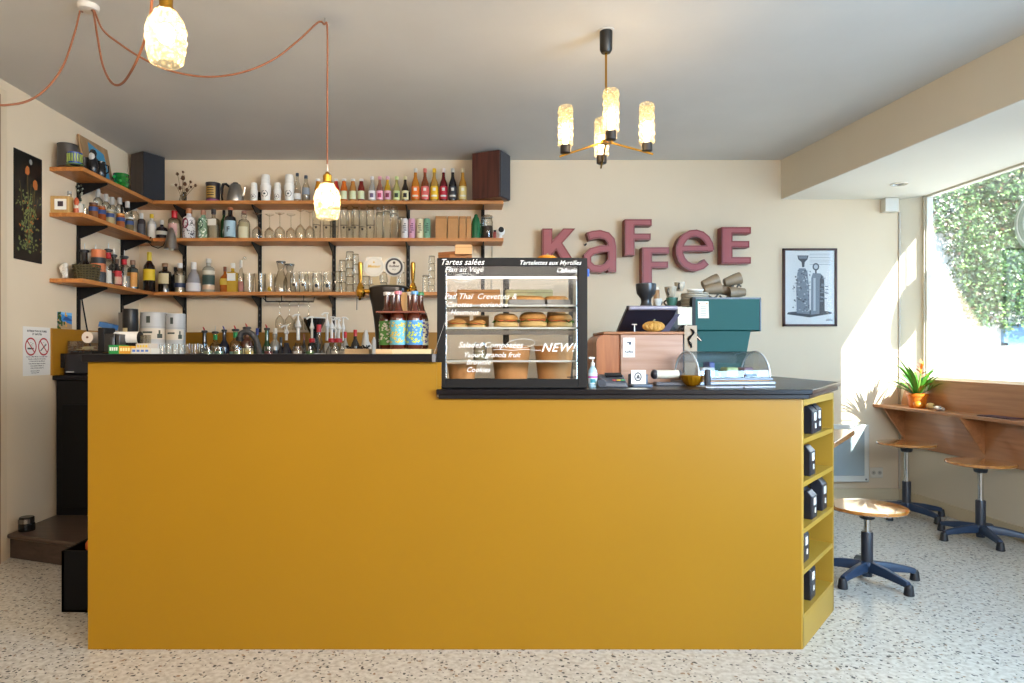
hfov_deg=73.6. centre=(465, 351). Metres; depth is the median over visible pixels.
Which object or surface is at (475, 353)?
jar
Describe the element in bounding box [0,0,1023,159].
ceiling
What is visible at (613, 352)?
box
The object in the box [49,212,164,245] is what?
wall shelf
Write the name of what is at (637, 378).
card
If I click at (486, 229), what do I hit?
jar
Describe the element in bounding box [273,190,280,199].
paper cup
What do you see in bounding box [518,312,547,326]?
sandwich
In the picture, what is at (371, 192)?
bottle
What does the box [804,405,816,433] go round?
coffee bag
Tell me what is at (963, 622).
floor
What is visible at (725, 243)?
sign letter
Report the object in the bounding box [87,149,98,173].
figurine
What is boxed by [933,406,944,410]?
shell
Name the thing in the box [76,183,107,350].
track
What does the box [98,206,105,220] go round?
spice jar
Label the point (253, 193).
paper cup
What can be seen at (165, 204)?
wall shelf
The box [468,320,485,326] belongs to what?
sandwich
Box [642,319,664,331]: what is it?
gourd
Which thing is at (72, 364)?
appliance
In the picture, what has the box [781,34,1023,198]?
beam
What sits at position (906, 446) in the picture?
stool
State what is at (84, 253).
bottle
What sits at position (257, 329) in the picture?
bottle
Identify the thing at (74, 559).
bin
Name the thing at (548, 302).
tray
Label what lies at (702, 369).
cake
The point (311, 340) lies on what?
pump bottle
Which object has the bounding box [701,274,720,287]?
coffee cup
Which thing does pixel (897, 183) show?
recessed light
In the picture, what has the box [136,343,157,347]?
leaflet
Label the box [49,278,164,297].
wall shelf
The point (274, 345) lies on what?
bottle
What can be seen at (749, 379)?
dome
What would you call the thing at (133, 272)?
bottle
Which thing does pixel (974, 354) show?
wall
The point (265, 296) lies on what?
glass rack
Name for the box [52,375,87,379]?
countertop
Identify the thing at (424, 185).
bottle
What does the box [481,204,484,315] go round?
track
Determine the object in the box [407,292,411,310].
bottle
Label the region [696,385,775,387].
open magazine
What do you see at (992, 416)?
folder
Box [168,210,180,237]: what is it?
bottle
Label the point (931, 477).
wall
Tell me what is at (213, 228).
bottle
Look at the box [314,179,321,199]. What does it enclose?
bottle
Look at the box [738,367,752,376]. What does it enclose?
cake
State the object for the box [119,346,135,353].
box
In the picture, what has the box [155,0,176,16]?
socket
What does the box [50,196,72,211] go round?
picture frame
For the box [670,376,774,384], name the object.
tray
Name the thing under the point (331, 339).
pump bottle
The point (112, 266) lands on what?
bottle
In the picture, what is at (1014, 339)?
house window
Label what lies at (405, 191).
bottle
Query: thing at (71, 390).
cabinet
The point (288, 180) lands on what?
paper cup
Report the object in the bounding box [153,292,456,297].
wall shelf
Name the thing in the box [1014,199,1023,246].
sign
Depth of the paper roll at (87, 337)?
2.87 m
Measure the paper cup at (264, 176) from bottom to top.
0.044 m
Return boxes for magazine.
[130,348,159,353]
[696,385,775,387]
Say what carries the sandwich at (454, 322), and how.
on the display case
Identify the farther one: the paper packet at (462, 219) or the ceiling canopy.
the paper packet at (462, 219)
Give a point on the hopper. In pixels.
(316, 320)
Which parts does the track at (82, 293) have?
rail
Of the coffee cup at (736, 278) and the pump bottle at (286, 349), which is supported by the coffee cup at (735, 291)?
the coffee cup at (736, 278)
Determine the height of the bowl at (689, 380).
0.046 m
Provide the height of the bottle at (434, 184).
0.276 m
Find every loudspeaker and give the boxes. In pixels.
[131,151,164,200]
[472,150,509,201]
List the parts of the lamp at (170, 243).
lamp shade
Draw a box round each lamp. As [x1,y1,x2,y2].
[92,0,186,85]
[94,10,339,220]
[146,227,177,250]
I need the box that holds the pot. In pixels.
[18,515,35,531]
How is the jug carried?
on the wall shelf at (76, 174)
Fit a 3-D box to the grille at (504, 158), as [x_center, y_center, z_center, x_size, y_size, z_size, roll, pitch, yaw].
[0.302,-1.368,5.299,0.012,0.349,0.177,0,0,27]
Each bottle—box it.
[78,243,89,264]
[96,189,102,200]
[101,194,110,205]
[104,243,114,283]
[107,197,116,223]
[108,250,116,271]
[112,259,121,285]
[115,198,124,216]
[120,250,130,286]
[122,201,129,219]
[127,260,138,288]
[132,209,138,231]
[137,213,145,234]
[143,252,154,291]
[147,214,155,237]
[155,220,167,237]
[158,263,171,291]
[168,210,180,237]
[172,267,177,291]
[174,263,185,291]
[182,208,195,237]
[186,262,201,291]
[197,210,207,237]
[199,327,208,353]
[202,258,214,291]
[207,209,219,237]
[210,326,218,353]
[219,267,226,291]
[219,326,229,353]
[220,210,225,237]
[224,208,235,237]
[227,263,238,291]
[230,325,240,353]
[238,211,249,237]
[238,256,244,290]
[240,323,253,353]
[254,328,260,353]
[262,324,269,353]
[270,328,279,353]
[278,337,282,353]
[281,325,291,353]
[293,314,303,348]
[294,173,300,199]
[301,334,306,353]
[302,175,309,194]
[306,316,314,345]
[313,325,324,353]
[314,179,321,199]
[321,312,332,353]
[328,316,336,342]
[332,179,339,199]
[332,319,340,350]
[333,317,341,342]
[340,179,347,199]
[340,317,347,350]
[342,332,348,350]
[349,179,356,199]
[351,330,359,348]
[358,179,364,199]
[368,176,374,199]
[376,176,382,199]
[379,292,391,348]
[384,176,390,199]
[389,291,405,348]
[390,292,394,310]
[393,176,399,199]
[402,176,408,199]
[406,291,422,348]
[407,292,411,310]
[411,168,419,199]
[418,292,428,348]
[421,168,428,199]
[430,168,437,199]
[439,168,447,199]
[449,168,456,199]
[459,168,466,199]
[588,357,596,386]
[653,287,659,305]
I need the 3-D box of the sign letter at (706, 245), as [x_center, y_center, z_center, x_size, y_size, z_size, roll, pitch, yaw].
[1.825,-0.810,5.499,0.305,0.333,0.122,0,0,0]
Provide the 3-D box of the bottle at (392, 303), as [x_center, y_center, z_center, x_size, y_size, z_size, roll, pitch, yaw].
[-0.312,-0.135,2.939,0.070,0.245,0.068,0,0,0]
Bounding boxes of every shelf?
[49,167,164,209]
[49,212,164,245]
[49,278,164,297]
[153,200,503,209]
[153,238,503,245]
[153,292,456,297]
[447,329,575,329]
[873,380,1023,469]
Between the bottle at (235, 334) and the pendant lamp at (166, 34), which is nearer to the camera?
the pendant lamp at (166, 34)
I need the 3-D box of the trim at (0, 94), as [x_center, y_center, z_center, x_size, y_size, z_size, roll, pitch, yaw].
[-2.645,-0.130,3.732,0.030,2.660,0.265,0,0,0]
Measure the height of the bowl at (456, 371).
0.069 m
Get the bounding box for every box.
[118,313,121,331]
[438,251,454,257]
[450,254,471,257]
[454,316,469,326]
[455,245,471,254]
[457,290,499,307]
[473,316,488,326]
[505,290,552,307]
[587,332,683,382]
[880,198,900,488]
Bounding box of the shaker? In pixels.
[78,203,83,211]
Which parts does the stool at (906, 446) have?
leg, seat plate, seat, leg, leg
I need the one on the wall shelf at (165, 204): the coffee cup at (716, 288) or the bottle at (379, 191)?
the bottle at (379, 191)
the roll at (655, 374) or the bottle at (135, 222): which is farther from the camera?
the bottle at (135, 222)
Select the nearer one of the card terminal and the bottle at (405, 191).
the card terminal
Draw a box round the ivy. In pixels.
[933,167,1023,333]
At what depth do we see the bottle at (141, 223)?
5.28 m
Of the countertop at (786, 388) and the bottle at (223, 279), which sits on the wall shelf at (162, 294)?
the bottle at (223, 279)
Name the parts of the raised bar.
corner trim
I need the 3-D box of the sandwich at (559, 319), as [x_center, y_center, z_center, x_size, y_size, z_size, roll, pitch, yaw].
[0.404,-0.135,2.930,0.120,0.063,0.096,0,0,0]
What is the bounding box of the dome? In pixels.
[670,351,774,384]
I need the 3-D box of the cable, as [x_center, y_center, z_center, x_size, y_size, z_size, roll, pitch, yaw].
[-1.843,-1.262,2.827,0.072,0.554,0.551,0,0,29]
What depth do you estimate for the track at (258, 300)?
5.55 m
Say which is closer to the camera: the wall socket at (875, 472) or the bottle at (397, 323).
the bottle at (397, 323)
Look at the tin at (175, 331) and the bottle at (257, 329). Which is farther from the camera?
the bottle at (257, 329)
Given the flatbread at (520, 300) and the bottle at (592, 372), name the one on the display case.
the flatbread at (520, 300)
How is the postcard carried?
on the trim at (61, 340)
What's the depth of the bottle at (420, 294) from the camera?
2.88 m
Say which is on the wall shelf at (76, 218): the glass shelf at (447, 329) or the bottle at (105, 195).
the bottle at (105, 195)
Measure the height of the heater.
0.466 m
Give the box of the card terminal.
[597,373,627,387]
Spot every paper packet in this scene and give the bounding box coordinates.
[435,216,446,237]
[448,216,458,237]
[459,216,465,237]
[466,216,470,237]
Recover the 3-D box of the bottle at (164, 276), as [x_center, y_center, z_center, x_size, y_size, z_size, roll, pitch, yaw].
[-2.393,-0.588,5.429,0.103,0.236,0.104,0,0,0]
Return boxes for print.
[143,316,161,337]
[167,317,181,338]
[379,322,389,342]
[389,322,405,342]
[406,322,422,342]
[423,322,428,342]
[782,248,836,325]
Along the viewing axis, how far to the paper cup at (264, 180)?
5.40 m
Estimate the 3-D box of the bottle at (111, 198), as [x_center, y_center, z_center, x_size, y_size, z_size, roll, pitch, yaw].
[-2.600,-1.014,5.016,0.066,0.246,0.067,0,0,0]
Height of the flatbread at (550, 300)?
0.039 m
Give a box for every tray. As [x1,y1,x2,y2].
[70,346,95,351]
[345,345,371,353]
[345,349,371,353]
[507,300,545,304]
[545,300,569,304]
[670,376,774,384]
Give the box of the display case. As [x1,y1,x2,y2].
[434,258,588,387]
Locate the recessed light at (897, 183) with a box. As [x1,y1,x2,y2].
[890,182,907,185]
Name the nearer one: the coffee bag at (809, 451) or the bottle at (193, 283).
the coffee bag at (809, 451)
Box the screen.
[616,306,679,331]
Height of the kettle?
0.165 m
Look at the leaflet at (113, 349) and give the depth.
2.78 m
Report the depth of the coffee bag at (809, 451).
2.91 m
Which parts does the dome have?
handle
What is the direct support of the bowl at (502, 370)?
on the display case
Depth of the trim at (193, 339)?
5.55 m
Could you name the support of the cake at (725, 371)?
in the dome
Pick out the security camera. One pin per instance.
(500, 231)
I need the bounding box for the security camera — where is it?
[491,227,504,284]
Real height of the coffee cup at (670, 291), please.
0.060 m
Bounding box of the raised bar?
[81,354,436,361]
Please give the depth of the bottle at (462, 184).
5.41 m
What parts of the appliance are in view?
handle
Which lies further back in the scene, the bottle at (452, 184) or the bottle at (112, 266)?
the bottle at (452, 184)
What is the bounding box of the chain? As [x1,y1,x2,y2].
[76,183,84,206]
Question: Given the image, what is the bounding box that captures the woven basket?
[72,264,101,280]
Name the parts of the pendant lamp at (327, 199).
lamp shade, bulb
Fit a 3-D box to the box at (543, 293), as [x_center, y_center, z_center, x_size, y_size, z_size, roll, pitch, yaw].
[0.285,-0.238,3.110,0.212,0.086,0.081,0,0,0]
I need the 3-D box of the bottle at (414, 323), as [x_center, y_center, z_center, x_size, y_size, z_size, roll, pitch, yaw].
[-0.211,-0.132,2.804,0.069,0.237,0.068,0,0,0]
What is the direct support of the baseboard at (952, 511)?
attached to the wall at (931, 477)
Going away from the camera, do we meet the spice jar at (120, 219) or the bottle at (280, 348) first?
the spice jar at (120, 219)
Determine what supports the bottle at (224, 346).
on the cabinet
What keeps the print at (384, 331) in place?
attached to the bottle at (384, 331)
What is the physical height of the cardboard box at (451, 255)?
0.042 m
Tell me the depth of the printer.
2.82 m
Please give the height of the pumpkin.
0.043 m
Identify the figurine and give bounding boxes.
[73,197,78,211]
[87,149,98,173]
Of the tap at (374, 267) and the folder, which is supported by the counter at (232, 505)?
the tap at (374, 267)
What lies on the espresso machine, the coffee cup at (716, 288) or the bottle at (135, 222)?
the coffee cup at (716, 288)
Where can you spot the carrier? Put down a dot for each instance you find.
(404, 294)
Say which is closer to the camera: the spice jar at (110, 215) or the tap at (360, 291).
the tap at (360, 291)
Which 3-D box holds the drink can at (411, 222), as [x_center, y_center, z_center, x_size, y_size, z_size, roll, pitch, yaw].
[-0.428,-0.973,5.400,0.054,0.163,0.055,0,0,0]
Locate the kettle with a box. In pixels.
[220,182,245,199]
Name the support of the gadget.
on the countertop at (786, 388)
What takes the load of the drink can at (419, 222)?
on the wall shelf at (184, 241)
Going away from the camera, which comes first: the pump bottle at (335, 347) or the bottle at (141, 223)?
the bottle at (141, 223)
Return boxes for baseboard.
[834,488,898,499]
[899,489,1023,541]
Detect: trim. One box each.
[0,88,6,562]
[0,94,0,563]
[50,328,108,374]
[186,332,436,353]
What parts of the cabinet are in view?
door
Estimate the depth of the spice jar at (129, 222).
5.05 m
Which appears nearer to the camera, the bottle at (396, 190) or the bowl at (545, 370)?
the bowl at (545, 370)
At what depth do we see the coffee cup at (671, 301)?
3.91 m
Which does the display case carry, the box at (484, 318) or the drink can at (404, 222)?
the box at (484, 318)
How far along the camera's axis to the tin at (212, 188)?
5.38 m
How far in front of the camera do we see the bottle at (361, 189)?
5.41 m
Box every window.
[923,162,1023,384]
[996,324,1023,348]
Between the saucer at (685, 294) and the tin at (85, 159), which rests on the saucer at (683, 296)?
the saucer at (685, 294)
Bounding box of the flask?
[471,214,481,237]
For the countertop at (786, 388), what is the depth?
2.73 m
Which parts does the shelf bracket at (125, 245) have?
rail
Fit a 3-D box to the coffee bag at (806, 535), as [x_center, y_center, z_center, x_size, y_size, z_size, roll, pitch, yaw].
[1.419,0.814,2.904,0.057,0.140,0.085,0,0,40]
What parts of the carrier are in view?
plate, post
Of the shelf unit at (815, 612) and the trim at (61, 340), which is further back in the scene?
the trim at (61, 340)
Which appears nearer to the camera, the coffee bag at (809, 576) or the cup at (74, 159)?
the coffee bag at (809, 576)
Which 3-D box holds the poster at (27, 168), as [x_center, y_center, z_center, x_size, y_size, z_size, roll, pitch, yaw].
[-2.656,-0.876,4.144,0.006,0.652,0.262,0,0,0]
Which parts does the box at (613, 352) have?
lid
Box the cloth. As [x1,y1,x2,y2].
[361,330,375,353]
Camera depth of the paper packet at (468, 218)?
5.37 m
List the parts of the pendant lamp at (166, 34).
lamp shade, bulb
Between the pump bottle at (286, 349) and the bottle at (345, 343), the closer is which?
the bottle at (345, 343)
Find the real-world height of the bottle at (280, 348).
0.264 m
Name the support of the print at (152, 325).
attached to the tin at (152, 324)
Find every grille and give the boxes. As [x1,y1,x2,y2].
[143,152,164,199]
[500,150,509,199]
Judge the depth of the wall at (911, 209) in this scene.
5.51 m
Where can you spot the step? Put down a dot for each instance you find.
(52, 535)
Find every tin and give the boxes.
[57,142,77,166]
[82,157,88,168]
[140,312,165,353]
[165,313,185,353]
[205,182,219,199]
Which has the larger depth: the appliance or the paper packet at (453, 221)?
the paper packet at (453, 221)
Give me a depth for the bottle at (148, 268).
5.36 m
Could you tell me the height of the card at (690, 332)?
0.290 m
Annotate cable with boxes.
[0,10,80,105]
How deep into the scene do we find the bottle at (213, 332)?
5.24 m
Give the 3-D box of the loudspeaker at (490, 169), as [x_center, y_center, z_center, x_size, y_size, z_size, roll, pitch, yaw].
[0.198,-1.367,5.353,0.246,0.361,0.184,0,0,27]
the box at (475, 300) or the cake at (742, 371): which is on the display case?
the box at (475, 300)
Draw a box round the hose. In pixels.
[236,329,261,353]
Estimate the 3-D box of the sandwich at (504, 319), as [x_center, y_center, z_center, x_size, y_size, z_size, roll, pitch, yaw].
[0.171,-0.135,2.931,0.122,0.063,0.097,0,0,0]
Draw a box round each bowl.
[447,364,477,378]
[491,346,529,378]
[534,346,573,378]
[679,375,703,385]
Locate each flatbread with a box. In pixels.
[507,296,545,304]
[545,296,569,304]
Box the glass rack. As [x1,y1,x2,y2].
[263,296,314,301]
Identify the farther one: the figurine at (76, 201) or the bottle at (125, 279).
the bottle at (125, 279)
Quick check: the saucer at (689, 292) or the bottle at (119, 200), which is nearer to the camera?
the saucer at (689, 292)
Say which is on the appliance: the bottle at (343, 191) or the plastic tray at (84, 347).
the plastic tray at (84, 347)
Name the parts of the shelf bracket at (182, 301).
rail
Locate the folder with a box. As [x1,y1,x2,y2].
[977,415,1023,419]
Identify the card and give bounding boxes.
[628,370,652,386]
[678,307,691,325]
[684,326,696,374]
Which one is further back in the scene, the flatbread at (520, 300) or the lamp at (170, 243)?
the lamp at (170, 243)
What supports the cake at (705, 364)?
in the dome
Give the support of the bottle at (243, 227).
on the wall shelf at (184, 241)
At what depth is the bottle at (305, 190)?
5.41 m
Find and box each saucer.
[680,294,707,296]
[681,292,708,294]
[681,296,708,297]
[687,289,703,291]
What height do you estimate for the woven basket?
0.115 m
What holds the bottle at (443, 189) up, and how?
on the wall shelf at (165, 204)
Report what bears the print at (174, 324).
attached to the tin at (175, 331)
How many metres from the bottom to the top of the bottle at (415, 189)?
0.276 m
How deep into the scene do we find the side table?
3.97 m
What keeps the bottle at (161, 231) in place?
on the wall shelf at (184, 241)
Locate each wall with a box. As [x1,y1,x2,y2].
[0,78,138,558]
[139,160,899,487]
[900,196,922,381]
[901,162,1023,526]
[933,188,1023,380]
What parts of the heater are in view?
glass panel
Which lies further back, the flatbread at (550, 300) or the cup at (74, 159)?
the cup at (74, 159)
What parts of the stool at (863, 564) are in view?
leg, leg, seat plate, seat, leg, leg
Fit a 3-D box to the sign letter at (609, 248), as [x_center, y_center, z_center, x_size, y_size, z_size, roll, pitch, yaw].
[1.068,-0.802,5.499,0.260,0.341,0.122,0,0,0]
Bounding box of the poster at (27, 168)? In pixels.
[13,147,41,263]
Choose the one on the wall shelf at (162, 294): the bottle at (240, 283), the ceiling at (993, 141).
the bottle at (240, 283)
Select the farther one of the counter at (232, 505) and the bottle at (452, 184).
the bottle at (452, 184)
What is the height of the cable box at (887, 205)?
2.361 m
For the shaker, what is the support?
on the wall shelf at (76, 218)
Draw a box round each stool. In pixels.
[834,498,919,596]
[876,439,944,524]
[937,457,1023,551]
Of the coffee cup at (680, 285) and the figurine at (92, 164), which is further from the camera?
the figurine at (92, 164)
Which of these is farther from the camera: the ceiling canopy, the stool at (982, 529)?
the stool at (982, 529)
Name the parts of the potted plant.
pot, flower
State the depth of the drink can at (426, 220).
5.38 m
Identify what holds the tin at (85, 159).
on the wall shelf at (76, 174)
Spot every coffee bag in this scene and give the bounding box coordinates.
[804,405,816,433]
[804,444,814,475]
[804,488,816,519]
[804,531,808,561]
[804,565,814,600]
[807,403,820,430]
[809,477,826,510]
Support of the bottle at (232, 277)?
on the wall shelf at (162, 294)
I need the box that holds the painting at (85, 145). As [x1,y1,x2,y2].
[77,134,112,180]
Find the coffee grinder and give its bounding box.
[636,283,655,305]
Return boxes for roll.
[82,332,102,353]
[113,331,143,345]
[650,369,684,385]
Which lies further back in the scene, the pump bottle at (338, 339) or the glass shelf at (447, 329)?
the pump bottle at (338, 339)
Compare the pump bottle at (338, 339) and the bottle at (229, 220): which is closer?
the pump bottle at (338, 339)
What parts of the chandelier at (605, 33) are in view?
bulb, arm, bulb, arm, stem, ceiling plate, bulb, arm, bulb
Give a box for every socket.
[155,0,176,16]
[321,172,333,186]
[870,467,882,477]
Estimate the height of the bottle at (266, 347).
0.364 m
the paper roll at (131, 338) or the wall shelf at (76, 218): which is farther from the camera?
the wall shelf at (76, 218)
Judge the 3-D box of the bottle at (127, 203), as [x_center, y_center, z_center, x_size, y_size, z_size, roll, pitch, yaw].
[-2.600,-1.030,5.246,0.069,0.279,0.070,0,0,0]
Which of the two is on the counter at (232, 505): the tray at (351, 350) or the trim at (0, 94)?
the tray at (351, 350)
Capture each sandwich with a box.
[447,319,467,326]
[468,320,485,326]
[492,313,518,326]
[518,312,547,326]
[546,312,565,326]
[547,313,573,326]
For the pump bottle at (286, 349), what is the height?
0.360 m
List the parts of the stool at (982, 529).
leg, leg, seat plate, seat, leg, leg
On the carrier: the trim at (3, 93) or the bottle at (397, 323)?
the bottle at (397, 323)
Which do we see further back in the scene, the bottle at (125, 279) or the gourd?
the bottle at (125, 279)
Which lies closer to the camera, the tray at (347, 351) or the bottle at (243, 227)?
the tray at (347, 351)
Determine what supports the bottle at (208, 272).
on the wall shelf at (162, 294)
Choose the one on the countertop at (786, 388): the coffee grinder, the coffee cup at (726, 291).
the coffee grinder
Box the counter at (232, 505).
[88,362,800,648]
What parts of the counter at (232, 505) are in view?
step panel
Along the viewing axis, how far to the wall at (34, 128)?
4.29 m
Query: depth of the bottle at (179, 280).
5.40 m
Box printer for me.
[98,328,125,351]
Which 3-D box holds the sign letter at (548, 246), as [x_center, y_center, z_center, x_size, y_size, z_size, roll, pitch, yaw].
[0.743,-0.843,5.499,0.267,0.284,0.122,0,0,0]
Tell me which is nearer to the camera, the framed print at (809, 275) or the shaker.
the shaker
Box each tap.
[356,257,417,348]
[356,283,369,299]
[407,283,417,291]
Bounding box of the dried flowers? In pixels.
[171,171,196,199]
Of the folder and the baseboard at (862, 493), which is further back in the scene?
the baseboard at (862, 493)
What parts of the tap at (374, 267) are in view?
handle, badge stem, badge stem, handle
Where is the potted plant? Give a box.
[865,355,952,407]
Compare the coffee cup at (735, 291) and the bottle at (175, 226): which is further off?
the bottle at (175, 226)
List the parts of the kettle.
handle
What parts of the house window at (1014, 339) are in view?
sill, pane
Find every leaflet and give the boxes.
[109,345,127,353]
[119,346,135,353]
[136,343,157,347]
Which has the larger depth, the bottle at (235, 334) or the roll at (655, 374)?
the bottle at (235, 334)
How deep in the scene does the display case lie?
2.79 m
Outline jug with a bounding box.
[98,161,108,177]
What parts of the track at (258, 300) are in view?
rail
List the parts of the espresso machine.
edge frame, trim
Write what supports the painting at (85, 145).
on the wall shelf at (76, 174)
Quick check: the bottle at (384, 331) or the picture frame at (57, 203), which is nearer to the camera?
the bottle at (384, 331)
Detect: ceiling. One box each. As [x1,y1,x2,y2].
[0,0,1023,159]
[782,99,1023,198]
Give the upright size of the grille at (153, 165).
0.349 m
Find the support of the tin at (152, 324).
on the cabinet
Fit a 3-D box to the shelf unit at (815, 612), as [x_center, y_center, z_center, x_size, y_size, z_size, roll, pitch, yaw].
[1.372,0.694,2.978,0.265,1.012,0.734,0,0,40]
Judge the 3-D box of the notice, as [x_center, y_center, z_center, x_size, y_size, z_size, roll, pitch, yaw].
[-2.658,-0.005,4.233,0.002,0.300,0.270,0,0,0]
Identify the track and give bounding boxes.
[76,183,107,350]
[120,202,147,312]
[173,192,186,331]
[251,192,261,331]
[328,205,335,331]
[405,192,409,286]
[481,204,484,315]
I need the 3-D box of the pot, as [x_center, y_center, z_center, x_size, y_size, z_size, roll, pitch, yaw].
[-2.595,1.013,4.035,0.088,0.082,0.088,0,0,0]
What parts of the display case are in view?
shelf rail, frame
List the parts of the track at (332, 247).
rail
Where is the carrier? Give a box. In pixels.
[376,292,432,353]
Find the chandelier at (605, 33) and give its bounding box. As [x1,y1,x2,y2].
[558,27,654,168]
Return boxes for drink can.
[401,218,407,237]
[408,218,414,237]
[416,218,422,237]
[424,218,429,237]
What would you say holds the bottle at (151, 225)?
on the wall shelf at (76, 218)
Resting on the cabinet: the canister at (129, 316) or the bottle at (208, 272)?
the canister at (129, 316)
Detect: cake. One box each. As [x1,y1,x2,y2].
[696,367,714,376]
[703,362,714,367]
[721,367,737,376]
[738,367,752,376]
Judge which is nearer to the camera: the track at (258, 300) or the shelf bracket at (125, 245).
the shelf bracket at (125, 245)
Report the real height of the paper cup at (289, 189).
0.139 m
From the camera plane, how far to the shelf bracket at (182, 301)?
5.54 m
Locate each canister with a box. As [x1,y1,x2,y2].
[91,249,105,282]
[122,309,137,331]
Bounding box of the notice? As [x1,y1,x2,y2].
[23,326,49,375]
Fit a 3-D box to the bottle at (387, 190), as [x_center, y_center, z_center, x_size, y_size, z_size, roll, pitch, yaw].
[-0.623,-1.289,5.429,0.056,0.212,0.057,0,0,0]
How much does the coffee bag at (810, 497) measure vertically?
0.120 m
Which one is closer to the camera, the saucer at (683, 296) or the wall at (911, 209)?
the saucer at (683, 296)
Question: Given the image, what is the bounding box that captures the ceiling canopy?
[76,0,99,14]
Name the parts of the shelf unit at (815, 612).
rail, shelf, shelf, shelf, shelf, shelf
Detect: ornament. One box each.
[59,262,67,277]
[913,399,922,407]
[926,403,934,408]
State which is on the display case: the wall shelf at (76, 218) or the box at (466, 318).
the box at (466, 318)
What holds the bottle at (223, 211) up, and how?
on the wall shelf at (184, 241)
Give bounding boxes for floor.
[0,500,1023,682]
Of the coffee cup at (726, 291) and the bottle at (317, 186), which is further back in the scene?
the bottle at (317, 186)
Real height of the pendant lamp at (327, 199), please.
0.943 m
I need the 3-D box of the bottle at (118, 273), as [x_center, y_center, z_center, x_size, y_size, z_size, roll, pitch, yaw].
[-2.540,-0.573,4.975,0.067,0.206,0.066,0,0,0]
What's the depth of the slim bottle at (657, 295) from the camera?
3.96 m
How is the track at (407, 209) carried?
attached to the wall at (679, 197)
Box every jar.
[88,202,97,217]
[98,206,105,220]
[106,209,114,223]
[112,172,129,188]
[116,213,124,227]
[125,217,133,230]
[473,343,486,358]
[481,214,491,237]
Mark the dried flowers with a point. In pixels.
(177, 173)
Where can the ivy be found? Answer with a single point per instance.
(1002, 256)
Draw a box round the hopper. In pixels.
[303,317,325,352]
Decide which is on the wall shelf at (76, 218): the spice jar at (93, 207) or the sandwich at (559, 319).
the spice jar at (93, 207)
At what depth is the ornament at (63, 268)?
4.41 m
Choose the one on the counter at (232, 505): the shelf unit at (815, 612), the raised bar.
the raised bar
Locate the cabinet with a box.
[52,375,87,514]
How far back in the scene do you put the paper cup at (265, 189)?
5.40 m
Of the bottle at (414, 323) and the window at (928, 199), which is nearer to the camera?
the bottle at (414, 323)
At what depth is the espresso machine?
3.80 m
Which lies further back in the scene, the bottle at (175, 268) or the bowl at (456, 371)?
the bottle at (175, 268)
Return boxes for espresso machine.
[669,297,760,375]
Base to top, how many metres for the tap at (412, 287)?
0.081 m
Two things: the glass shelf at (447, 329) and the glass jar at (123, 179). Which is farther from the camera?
the glass jar at (123, 179)
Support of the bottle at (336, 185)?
on the wall shelf at (165, 204)
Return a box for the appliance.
[60,353,108,374]
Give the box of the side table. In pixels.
[834,429,854,447]
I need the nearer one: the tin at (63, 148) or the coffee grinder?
the coffee grinder
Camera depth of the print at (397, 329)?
2.78 m
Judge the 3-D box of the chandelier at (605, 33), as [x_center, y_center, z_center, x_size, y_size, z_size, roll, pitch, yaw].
[0.682,-1.258,3.325,0.353,0.610,0.353,0,0,-40]
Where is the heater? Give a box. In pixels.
[834,424,868,481]
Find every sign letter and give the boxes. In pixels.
[541,228,574,257]
[582,230,615,273]
[622,219,651,256]
[639,247,668,282]
[672,229,713,272]
[717,227,750,264]
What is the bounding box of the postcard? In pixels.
[57,312,71,328]
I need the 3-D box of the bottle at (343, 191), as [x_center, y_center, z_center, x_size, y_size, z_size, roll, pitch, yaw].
[-0.970,-1.279,5.429,0.057,0.192,0.058,0,0,0]
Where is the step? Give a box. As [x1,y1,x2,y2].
[7,515,87,564]
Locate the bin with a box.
[61,538,87,611]
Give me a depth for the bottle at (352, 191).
5.41 m
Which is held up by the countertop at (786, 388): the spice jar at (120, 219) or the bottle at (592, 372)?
the bottle at (592, 372)
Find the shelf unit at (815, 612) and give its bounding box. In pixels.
[801,392,833,648]
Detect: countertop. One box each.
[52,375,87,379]
[436,376,840,398]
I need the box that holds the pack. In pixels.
[98,322,118,329]
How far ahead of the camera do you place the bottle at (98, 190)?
4.81 m
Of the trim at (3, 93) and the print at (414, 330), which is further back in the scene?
the trim at (3, 93)
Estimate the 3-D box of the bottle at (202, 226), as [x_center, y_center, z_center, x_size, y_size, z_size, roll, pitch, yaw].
[-2.088,-1.009,5.429,0.087,0.236,0.086,0,0,0]
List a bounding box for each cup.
[66,151,83,166]
[250,190,257,199]
[260,184,270,199]
[261,174,269,179]
[261,179,269,182]
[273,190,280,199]
[284,184,294,199]
[285,174,293,179]
[285,179,293,183]
[653,298,662,305]
[663,297,677,305]
[664,286,676,296]
[674,282,684,290]
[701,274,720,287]
[703,282,722,296]
[719,285,733,296]
[723,272,742,286]
[726,284,745,296]
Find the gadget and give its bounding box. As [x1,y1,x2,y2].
[704,369,710,385]
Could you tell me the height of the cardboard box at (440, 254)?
0.066 m
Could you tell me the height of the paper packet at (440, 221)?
0.178 m
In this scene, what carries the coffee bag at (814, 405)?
on the shelf unit at (815, 612)
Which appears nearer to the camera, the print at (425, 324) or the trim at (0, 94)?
the print at (425, 324)

